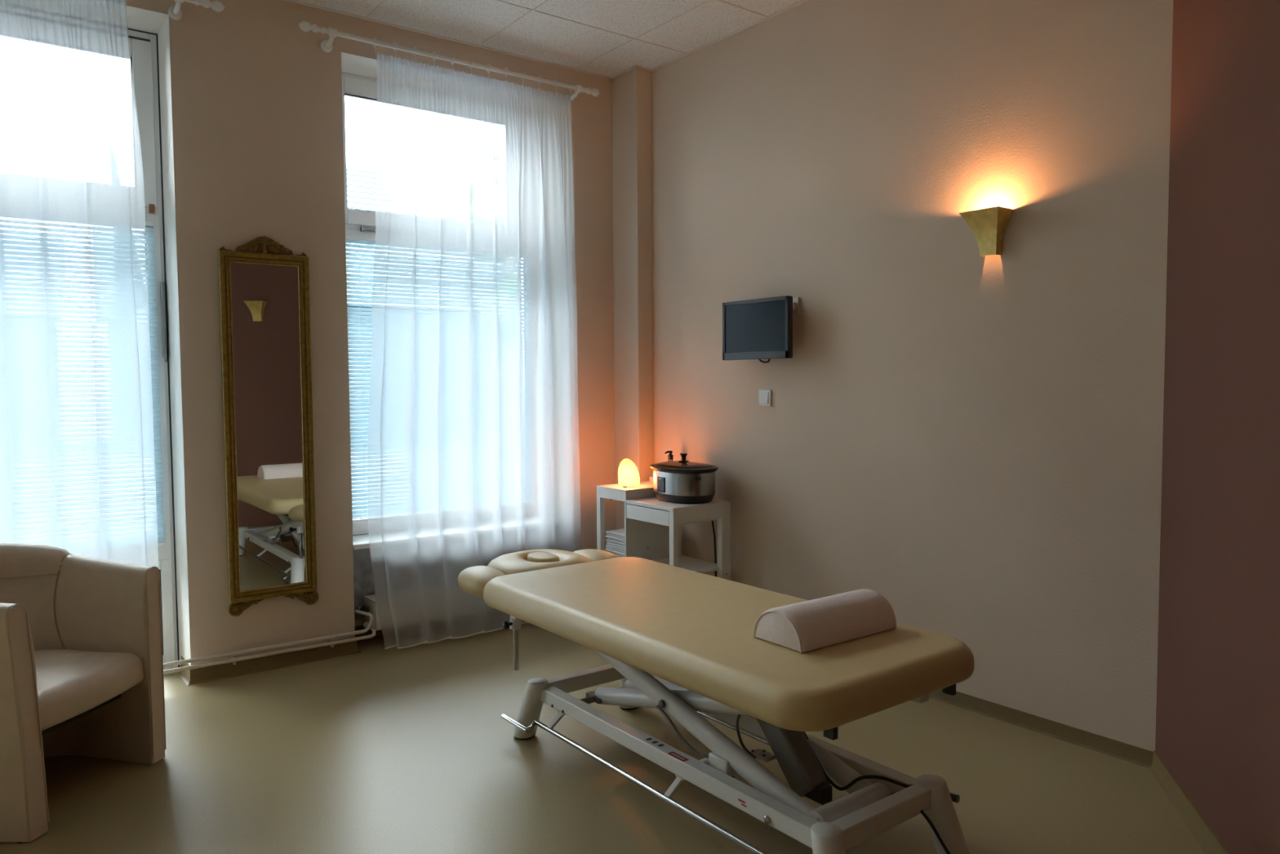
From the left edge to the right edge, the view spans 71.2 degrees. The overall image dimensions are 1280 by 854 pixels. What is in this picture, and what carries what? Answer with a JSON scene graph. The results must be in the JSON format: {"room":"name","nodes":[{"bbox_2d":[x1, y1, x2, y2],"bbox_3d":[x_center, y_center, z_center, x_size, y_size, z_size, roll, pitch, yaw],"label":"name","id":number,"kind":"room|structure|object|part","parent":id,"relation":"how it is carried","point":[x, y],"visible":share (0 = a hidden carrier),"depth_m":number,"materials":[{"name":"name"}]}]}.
{"room":"massage room","nodes":[
{"label":"massage room","id":0,"kind":"room"},
{"bbox_2d":[102,0,615,665],"bbox_3d":[-2.526,-0.410,3.679,6.500,3.116,0.360,-3,4,-37],"label":"wall","id":1,"kind":"structure","parent":0,"point":[257,119],"depth_m":4.14,"materials":[{"name":"paint"}]},
{"bbox_2d":[0,1,179,670],"bbox_3d":[-2.670,-0.294,3.700,1.285,2.884,0.130,-3,4,-37],"label":"window","id":2,"kind":"structure","parent":1,"relation":"in","point":[144,201],"depth_m":3.96,"materials":[{"name":"white plastic"}]},
{"bbox_3d":[-2.675,-1.328,3.655,1.219,0.729,0.066,-3,4,-37],"label":"fanlight sash","id":3,"kind":"part","parent":2,"relation":"part of","materials":[{"name":"white plastic"}]},
{"bbox_2d":[0,207,164,555],"bbox_3d":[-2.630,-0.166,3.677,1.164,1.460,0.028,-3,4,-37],"label":"blind","id":4,"kind":"object","parent":2,"relation":"attached to","point":[13,213],"visible":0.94,"depth_m":3.84,"materials":[{"name":"white plastic"}]},
{"bbox_3d":[-2.625,0.557,3.716,1.164,0.012,0.020,-3,4,-37],"label":"rail","id":5,"kind":"part","parent":4,"relation":"part of","materials":[{"name":"white plastic"}]},
{"bbox_3d":[-2.667,-0.153,3.717,1.235,1.560,0.066,-3,4,-37],"label":"sash","id":6,"kind":"part","parent":2,"relation":"part of","materials":[{"name":"white plastic"}]},
{"bbox_3d":[-2.660,0.871,3.771,1.235,0.490,0.066,-3,4,-37],"label":"sash","id":7,"kind":"part","parent":2,"relation":"part of","materials":[{"name":"white plastic"}]},
{"bbox_3d":[-2.147,-0.474,4.032,0.018,0.360,0.038,-3,4,-37],"label":"handle","id":8,"kind":"part","parent":2,"relation":"part of","materials":[{"name":"metal"}]},
{"bbox_2d":[168,0,224,20],"bbox_3d":[-2.493,-1.744,3.336,1.738,0.086,0.123,-3,4,-37],"label":"curtain rod","id":9,"kind":"object","parent":1,"relation":"attached to","point":[175,12],"visible":1,"depth_m":3.78,"materials":[{"name":"white plastic"}]},
{"bbox_2d":[231,654,235,665],"bbox_3d":[-1.831,1.044,4.029,0.010,0.050,0.034,-3,4,-37],"label":"clip","id":10,"kind":"object","parent":1,"relation":"attached to","point":[234,655],"visible":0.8,"depth_m":4.02,"materials":[{"name":"paint"}]},
{"bbox_2d":[163,608,373,666],"bbox_3d":[-2.532,1.011,3.528,3.002,0.093,0.120,-3,4,-37],"label":"pipe","id":11,"kind":"object","parent":1,"relation":"attached to","point":[357,632],"visible":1,"depth_m":4.11,"materials":[{"name":"metal"}]},
{"bbox_2d":[217,235,318,616],"bbox_3d":[-1.691,-0.008,4.082,0.400,1.712,0.034,-3,4,-37],"label":"wall mirror","id":12,"kind":"object","parent":1,"relation":"attached to","point":[264,300],"visible":1,"depth_m":4.08,"materials":[{"name":"gold metal"}]},
{"bbox_2d":[230,262,305,590],"bbox_3d":[-1.697,0.000,4.090,0.294,1.477,0.008,-3,4,-37],"label":"mirror glass","id":13,"kind":"object","parent":12,"relation":"attached to","point":[268,316],"depth_m":4.09,"materials":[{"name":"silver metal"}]},
{"bbox_2d":[163,626,375,674],"bbox_3d":[-2.522,1.065,3.541,3.030,0.048,0.125,-3,4,-37],"label":"pipe","id":14,"kind":"object","parent":1,"relation":"attached to","point":[366,637],"visible":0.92,"depth_m":4.09,"materials":[{"name":"metal"}]},
{"bbox_2d":[0,0,566,666],"bbox_3d":[-1.805,-0.329,4.232,3.310,2.886,0.359,-3,4,-37],"label":"trim","id":15,"kind":"structure","parent":1,"relation":"attached to","point":[99,11],"depth_m":3.98,"materials":[{"name":"white paint"}]},
{"bbox_2d":[329,638,333,647],"bbox_3d":[-1.481,1.031,4.295,0.010,0.050,0.034,-3,4,-37],"label":"clip","id":16,"kind":"object","parent":1,"relation":"attached to","point":[331,639],"visible":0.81,"depth_m":4.28,"materials":[{"name":"paint"}]},
{"bbox_2d":[177,608,506,685],"bbox_3d":[-1.008,1.051,4.639,2.433,0.076,0.460,-3,4,-37],"label":"baseboard","id":17,"kind":"structure","parent":1,"relation":"attached to","point":[214,673],"depth_m":4.22,"materials":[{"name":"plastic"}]},
{"bbox_2d":[356,581,494,630],"bbox_3d":[-0.954,0.918,4.824,1.168,0.151,0.173,-3,4,-37],"label":"radiator","id":18,"kind":"object","parent":1,"relation":"attached to","point":[393,609],"visible":0.63,"depth_m":4.60,"materials":[{"name":"metal"}]},
{"bbox_3d":[-1.370,0.911,4.448,0.038,0.038,0.034,-3,4,-37],"label":"valve knob","id":19,"kind":"part","parent":18,"relation":"part of","materials":[{"name":"black plastic"}]},
{"bbox_3d":[-1.361,0.937,4.495,0.006,0.133,0.138,-3,4,-37],"label":"panel","id":20,"kind":"part","parent":18,"relation":"part of","materials":[{"name":"metal"}]},
{"bbox_2d":[364,581,460,602],"bbox_3d":[-0.922,0.845,4.826,1.105,0.006,0.143,-3,4,-37],"label":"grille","id":21,"kind":"object","parent":18,"relation":"attached to","point":[453,588],"depth_m":4.61,"materials":[{"name":"metal"}]},
{"bbox_2d":[298,20,599,104],"bbox_3d":[-0.903,-1.819,4.543,1.643,0.086,0.123,-3,4,-37],"label":"curtain rod","id":22,"kind":"object","parent":1,"relation":"attached to","point":[326,45],"visible":1,"depth_m":4.39,"materials":[{"name":"white plastic"}]},
{"bbox_2d":[373,37,573,649],"bbox_3d":[-0.809,-0.395,4.619,1.248,2.934,0.095,-3,4,-37],"label":"sheer curtain","id":23,"kind":"object","parent":22,"relation":"hanging from","point":[523,622],"visible":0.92,"depth_m":4.55,"materials":[{"name":"white fabric"}]},
{"bbox_2d":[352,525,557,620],"bbox_3d":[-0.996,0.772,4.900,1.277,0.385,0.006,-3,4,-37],"label":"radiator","id":24,"kind":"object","parent":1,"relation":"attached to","point":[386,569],"visible":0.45,"depth_m":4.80,"materials":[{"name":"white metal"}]},
{"bbox_2d":[341,71,575,550],"bbox_3d":[-0.995,-0.617,4.817,1.287,2.378,0.357,-3,4,-37],"label":"window","id":25,"kind":"structure","parent":1,"relation":"in","point":[517,233],"depth_m":4.93,"materials":[{"name":"white plastic"}]},
{"bbox_3d":[-1.101,-1.421,4.848,1.179,0.741,0.066,-3,4,-37],"label":"fanlight sash","id":26,"kind":"part","parent":25,"relation":"part of","materials":[{"name":"white plastic"}]},
{"bbox_2d":[345,234,534,522],"bbox_3d":[-1.065,-0.260,4.865,1.101,1.460,0.028,-3,4,-37],"label":"blind","id":27,"kind":"object","parent":25,"relation":"attached to","point":[397,404],"visible":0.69,"depth_m":4.84,"materials":[{"name":"white plastic"}]},
{"bbox_3d":[-1.060,0.463,4.904,1.101,0.012,0.020,-3,4,-37],"label":"rail","id":28,"kind":"part","parent":27,"relation":"part of","materials":[{"name":"white plastic"}]},
{"bbox_3d":[-1.093,-0.252,4.910,1.179,1.550,0.066,-3,4,-37],"label":"sash","id":29,"kind":"part","parent":25,"relation":"part of","materials":[{"name":"white plastic"}]},
{"bbox_3d":[-0.962,0.559,4.847,1.287,0.026,0.274,-3,4,-37],"label":"sill","id":30,"kind":"part","parent":25,"relation":"part of","materials":[{"name":"white plastic"}]},
{"bbox_2d":[533,102,574,518],"bbox_3d":[-0.523,-0.654,5.192,0.086,2.356,0.359,-3,4,-37],"label":"trim","id":31,"kind":"structure","parent":1,"relation":"attached to","point":[552,124],"depth_m":5.15,"materials":[{"name":"white fabric"}]},
{"bbox_2d":[296,0,802,76],"bbox_3d":[-0.254,-1.803,0.600,6.500,0.060,7.220,-3,4,-37],"label":"ceiling","id":32,"kind":"structure","parent":0,"point":[539,36],"depth_m":4.36,"materials":[{"name":"tile"}]},
{"bbox_2d":[285,0,808,79],"bbox_3d":[-1.645,-1.850,2.180,6.200,0.014,2.980,-3,4,-37],"label":"trim","id":33,"kind":"structure","parent":32,"relation":"attached to","point":[292,1],"depth_m":4.55,"materials":[{"name":"paint"}]},
{"bbox_2d":[364,0,767,69],"bbox_3d":[-0.367,-1.770,0.503,6.200,0.013,7.200,-3,4,-37],"label":"trim","id":34,"kind":"structure","parent":32,"relation":"attached to","point":[384,1],"depth_m":4.33,"materials":[{"name":"paint"}]},
{"bbox_2d":[0,613,1205,853],"bbox_3d":[-0.176,1.300,1.021,6.900,0.050,7.560,-3,4,-37],"label":"floor","id":35,"kind":"structure","parent":0,"point":[375,749],"depth_m":3.00,"materials":[{"name":"beige laminate"}]},
{"bbox_2d":[0,542,166,843],"bbox_3d":[-2.054,0.792,2.900,0.674,0.791,0.682,0,3,8],"label":"armchair","id":36,"kind":"object","parent":35,"relation":"on","point":[82,654],"visible":1,"depth_m":3.08,"materials":[{"name":"beige leather"}]},
{"bbox_3d":[-2.025,0.917,2.903,0.400,0.060,0.440,0,3,8],"label":"seat","id":37,"kind":"part","parent":36,"relation":"part of","materials":[{"name":"beige leather"}]},
{"bbox_2d":[34,648,143,730],"bbox_3d":[-2.002,0.829,2.895,0.558,0.133,0.510,0,3,8],"label":"seat cushion","id":38,"kind":"object","parent":36,"relation":"on","point":[71,682],"depth_m":2.86,"materials":[{"name":"beige leather"}]},
{"bbox_2d":[596,476,730,580],"bbox_3d":[0.114,0.688,4.726,0.382,0.775,0.664,-3,4,-37],"label":"desk","id":39,"kind":"object","parent":35,"relation":"on","point":[652,526],"visible":0.63,"depth_m":4.63,"materials":[{"name":"white paint"}]},
{"bbox_3d":[-0.212,0.725,4.875,0.030,0.691,0.035,-3,4,-37],"label":"leg","id":40,"kind":"part","parent":39,"relation":"part of","materials":[{"name":"white paint"}]},
{"bbox_2d":[617,458,639,487],"bbox_3d":[-0.060,0.244,4.804,0.117,0.151,0.116,-3,4,-37],"label":"salt lamp","id":41,"kind":"object","parent":39,"relation":"on","point":[628,472],"visible":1,"depth_m":4.76,"materials":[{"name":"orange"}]},
{"bbox_3d":[0.075,0.727,4.785,0.377,0.691,0.014,-3,4,-37],"label":"panel","id":42,"kind":"part","parent":39,"relation":"part of","materials":[{"name":"white paint"}]},
{"bbox_2d":[664,450,673,461],"bbox_3d":[0.167,0.221,4.910,0.058,0.184,0.058,0,3,8],"label":"soap dispenser","id":43,"kind":"object","parent":39,"relation":"on","point":[670,456],"visible":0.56,"depth_m":4.90,"materials":[{"name":"plastic"}]},
{"bbox_3d":[0.166,0.438,4.607,0.330,0.071,0.350,-3,4,-37],"label":"drawer","id":44,"kind":"part","parent":39,"relation":"part of","materials":[{"name":"white paint"}]},
{"bbox_3d":[0.167,0.752,4.378,0.030,0.684,0.034,-3,4,-37],"label":"leg","id":45,"kind":"part","parent":39,"relation":"part of","materials":[{"name":"white paint"}]},
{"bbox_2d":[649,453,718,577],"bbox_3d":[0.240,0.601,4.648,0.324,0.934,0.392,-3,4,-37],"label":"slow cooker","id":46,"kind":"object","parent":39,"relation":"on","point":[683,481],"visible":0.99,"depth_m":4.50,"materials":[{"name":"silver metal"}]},
{"bbox_3d":[0.105,0.294,4.561,0.001,0.078,0.060,-2,4,-34],"label":"control panel","id":47,"kind":"part","parent":46,"relation":"part of","materials":[{"name":"black plastic"}]},
{"bbox_3d":[0.226,0.189,4.618,0.252,0.021,0.348,-3,4,-37],"label":"lid","id":48,"kind":"part","parent":46,"relation":"part of","materials":[{"name":"clear glass"}]},
{"bbox_3d":[0.226,0.157,4.616,0.056,0.044,0.056,-3,4,-37],"label":"lid knob","id":49,"kind":"part","parent":46,"relation":"part of","materials":[{"name":"black plastic"}]},
{"bbox_3d":[0.293,0.255,4.452,0.028,0.020,0.001,-1,3,-17],"label":"name plate","id":50,"kind":"part","parent":46,"relation":"part of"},
{"bbox_3d":[0.365,0.698,4.732,0.099,0.729,0.041,1,3,28],"label":"power cord","id":51,"kind":"part","parent":46,"relation":"part of","materials":[{"name":"black rubber"}]},
{"bbox_2d":[652,555,719,573],"bbox_3d":[0.230,0.720,4.662,0.277,0.016,0.369,-3,4,-37],"label":"shelf","id":52,"kind":"object","parent":39,"relation":"attached to","point":[694,564],"depth_m":4.66,"materials":[{"name":"white paint"}]},
{"bbox_3d":[0.431,0.739,4.579,0.060,0.684,0.034,-3,4,-37],"label":"leg","id":53,"kind":"part","parent":39,"relation":"part of","materials":[{"name":"white paint"}]},
{"bbox_3d":[-0.002,0.755,4.873,0.330,0.034,0.200,-3,4,-37],"label":"folded towel","id":54,"kind":"object","parent":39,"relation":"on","visible":0},
{"bbox_3d":[-0.004,0.719,4.870,0.333,0.035,0.207,-3,4,-37],"label":"folded towel","id":55,"kind":"object","parent":54,"relation":"on","visible":0},
{"bbox_2d":[606,551,624,557],"bbox_3d":[-0.005,0.684,4.868,0.336,0.035,0.203,-3,4,-37],"label":"folded towel","id":56,"kind":"object","parent":55,"relation":"on","point":[617,554],"visible":0.16,"depth_m":4.75,"materials":[{"name":"white fabric"}]},
{"bbox_2d":[604,543,624,555],"bbox_3d":[-0.006,0.648,4.865,0.338,0.035,0.195,-3,4,-37],"label":"folded towel","id":57,"kind":"object","parent":56,"relation":"on","point":[610,548],"visible":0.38,"depth_m":4.77,"materials":[{"name":"white fabric"}]},
{"bbox_2d":[605,537,624,547],"bbox_3d":[-0.002,0.612,4.863,0.329,0.034,0.204,-3,4,-37],"label":"folded towel","id":58,"kind":"object","parent":57,"relation":"on","point":[609,540],"visible":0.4,"depth_m":4.78,"materials":[{"name":"white fabric"}]},
{"bbox_2d":[605,528,624,541],"bbox_3d":[-0.003,0.576,4.862,0.331,0.034,0.195,-3,4,-37],"label":"folded towel","id":59,"kind":"object","parent":58,"relation":"on","point":[619,534],"visible":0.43,"depth_m":4.78,"materials":[{"name":"white fabric"}]},
{"bbox_2d":[457,548,974,853],"bbox_3d":[0.111,0.864,2.989,0.838,0.609,2.208,-3,4,-37],"label":"massage table","id":60,"kind":"object","parent":35,"relation":"on","point":[680,642],"visible":0.99,"depth_m":2.56,"materials":[{"name":"beige leather"}]},
{"bbox_3d":[-0.492,0.740,3.338,0.045,0.032,0.033,-3,4,-37],"label":"clamp knob","id":61,"kind":"part","parent":60,"relation":"part of","materials":[{"name":"black plastic"}]},
{"bbox_3d":[-0.469,0.790,3.378,0.020,0.258,0.021,-3,4,-37],"label":"adjusting rod","id":62,"kind":"part","parent":60,"relation":"part of","materials":[{"name":"silver metal"}]},
{"bbox_3d":[-0.407,1.040,3.315,0.146,0.213,0.085,2,4,33],"label":"leg","id":63,"kind":"part","parent":60,"relation":"part of","materials":[{"name":"grey metal"}]},
{"bbox_3d":[-0.200,0.964,3.430,0.400,0.055,0.050,-3,4,-37],"label":"cross rail","id":64,"kind":"part","parent":60,"relation":"part of","materials":[{"name":"grey metal"}]},
{"bbox_3d":[-0.037,1.023,3.596,0.085,0.213,0.146,-1,3,-17],"label":"leg","id":65,"kind":"part","parent":60,"relation":"part of","materials":[{"name":"grey metal"}]},
{"bbox_3d":[0.294,0.856,2.881,0.056,0.331,1.115,-3,4,-37],"label":"scissor arm","id":66,"kind":"part","parent":60,"relation":"part of"},
{"bbox_3d":[0.191,0.860,2.802,0.056,0.331,1.115,-3,4,-37],"label":"scissor arm","id":67,"kind":"part","parent":60,"relation":"part of"},
{"bbox_3d":[0.059,1.006,2.762,0.050,0.050,1.355,-3,4,-37],"label":"rail","id":68,"kind":"part","parent":60,"relation":"part of","materials":[{"name":"grey metal"}]},
{"bbox_3d":[0.081,0.868,2.857,0.051,0.386,1.296,-3,4,-37],"label":"scissor arm","id":69,"kind":"part","parent":60,"relation":"part of"},
{"bbox_2d":[483,556,974,731],"bbox_3d":[0.172,0.617,2.868,0.743,0.094,1.630,-3,4,-37],"label":"cushion","id":70,"kind":"object","parent":60,"relation":"on","point":[691,630],"depth_m":2.46,"materials":[{"name":"beige leather"}]},
{"bbox_3d":[0.364,0.975,2.656,0.045,0.020,0.081,-3,4,-37],"label":"socket plate","id":71,"kind":"part","parent":60,"relation":"part of","materials":[{"name":"white plastic"}]},
{"bbox_3d":[0.377,0.991,3.003,0.050,0.050,1.355,-3,4,-37],"label":"rail","id":72,"kind":"part","parent":60,"relation":"part of","materials":[{"name":"grey metal"}]},
{"bbox_3d":[0.409,0.875,2.648,0.075,0.364,0.326,-3,4,-37],"label":"lift motor","id":73,"kind":"part","parent":60,"relation":"part of","materials":[{"name":"grey plastic"}]},
{"bbox_3d":[0.272,0.859,3.002,0.051,0.386,1.296,-3,4,-37],"label":"scissor arm","id":74,"kind":"part","parent":60,"relation":"part of"},
{"bbox_2d":[753,588,896,653],"bbox_3d":[0.528,0.535,2.534,0.395,0.097,0.190,-3,4,-36],"label":"bolster","id":75,"kind":"object","parent":60,"relation":"on","point":[808,625],"visible":1,"depth_m":2.45,"materials":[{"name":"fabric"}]},
{"bbox_3d":[0.466,1.095,2.168,0.085,0.213,0.145,-1,3,-18],"label":"leg","id":76,"kind":"part","parent":60,"relation":"part of","materials":[{"name":"white metal"}]},
{"bbox_3d":[0.187,0.703,2.880,0.410,0.045,1.440,-3,4,-37],"label":"frame","id":77,"kind":"part","parent":60,"relation":"part of","materials":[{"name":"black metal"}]},
{"bbox_3d":[0.632,1.017,2.338,0.400,0.055,0.050,-3,4,-37],"label":"cross rail","id":78,"kind":"part","parent":60,"relation":"part of","materials":[{"name":"white metal"}]},
{"bbox_3d":[0.835,1.077,2.452,0.146,0.213,0.085,2,4,33],"label":"leg","id":79,"kind":"part","parent":60,"relation":"part of","materials":[{"name":"grey metal"}]},
{"bbox_2d":[611,67,653,529],"bbox_3d":[-0.040,-0.507,5.191,0.108,3.116,0.238,-3,4,-37],"label":"wall","id":80,"kind":"structure","parent":0,"point":[632,177],"depth_m":5.11,"materials":[{"name":"paint"}]},
{"bbox_2d":[651,0,1173,751],"bbox_3d":[0.913,-0.461,4.194,0.200,3.116,2.980,-3,4,-37],"label":"wall","id":81,"kind":"structure","parent":0,"point":[958,437],"depth_m":3.61,"materials":[{"name":"paint"}]},
{"bbox_2d":[722,295,799,363],"bbox_3d":[0.596,-0.464,4.345,0.121,0.310,0.447,-3,4,-37],"label":"television","id":82,"kind":"object","parent":81,"relation":"attached to","point":[759,329],"visible":1,"depth_m":4.29,"materials":[{"name":"black plastic"}]},
{"bbox_2d":[759,389,771,406],"bbox_3d":[0.617,-0.144,4.423,0.017,0.082,0.082,-3,4,-37],"label":"light switch","id":83,"kind":"object","parent":81,"relation":"attached to","point":[765,395],"visible":1,"depth_m":4.41,"materials":[{"name":"white paint"}]},
{"bbox_2d":[959,206,1013,257],"bbox_3d":[1.313,-0.737,3.398,0.104,0.165,0.164,-3,4,-37],"label":"wall sconce","id":84,"kind":"object","parent":81,"relation":"attached to","point":[988,225],"visible":1,"depth_m":3.38,"materials":[{"name":"gold metal"}]},
{"bbox_2d":[928,688,1153,768],"bbox_3d":[0.907,1.077,4.113,0.022,0.053,2.742,-3,4,-37],"label":"baseboard","id":85,"kind":"structure","parent":81,"relation":"attached to","point":[1116,748],"depth_m":3.31,"materials":[{"name":"plastic"}]},
{"bbox_2d":[1155,0,1279,853],"bbox_3d":[1.446,-0.332,1.684,0.200,3.116,2.910,0,3,14],"label":"wall","id":86,"kind":"structure","parent":0,"point":[1218,704],"depth_m":2.43,"materials":[{"name":"paint"}]},
{"bbox_2d":[1148,750,1228,853],"bbox_3d":[1.367,1.198,1.710,0.022,0.059,2.750,0,3,16],"label":"baseboard","id":87,"kind":"structure","parent":86,"relation":"attached to","point":[1206,838],"depth_m":2.68,"materials":[{"name":"plastic"}]},
{"label":"outside","id":88,"kind":"structure","parent":0,"visible":0},
{"bbox_2d":[0,402,524,544],"bbox_3d":[-27.540,-0.234,41.519,120.000,0.100,89.200,-3,4,-37],"label":"ground","id":89,"kind":"structure","parent":88,"point":[84,402],"depth_m":16.81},
{"bbox_2d":[89,131,523,449],"bbox_3d":[-9.112,-3.836,26.952,11.600,8.382,9.400,-3,4,-37],"label":"house","id":90,"kind":"structure","parent":89,"relation":"on","point":[380,190],"depth_m":24.80,"materials":[{"name":"tile"}]}
]}

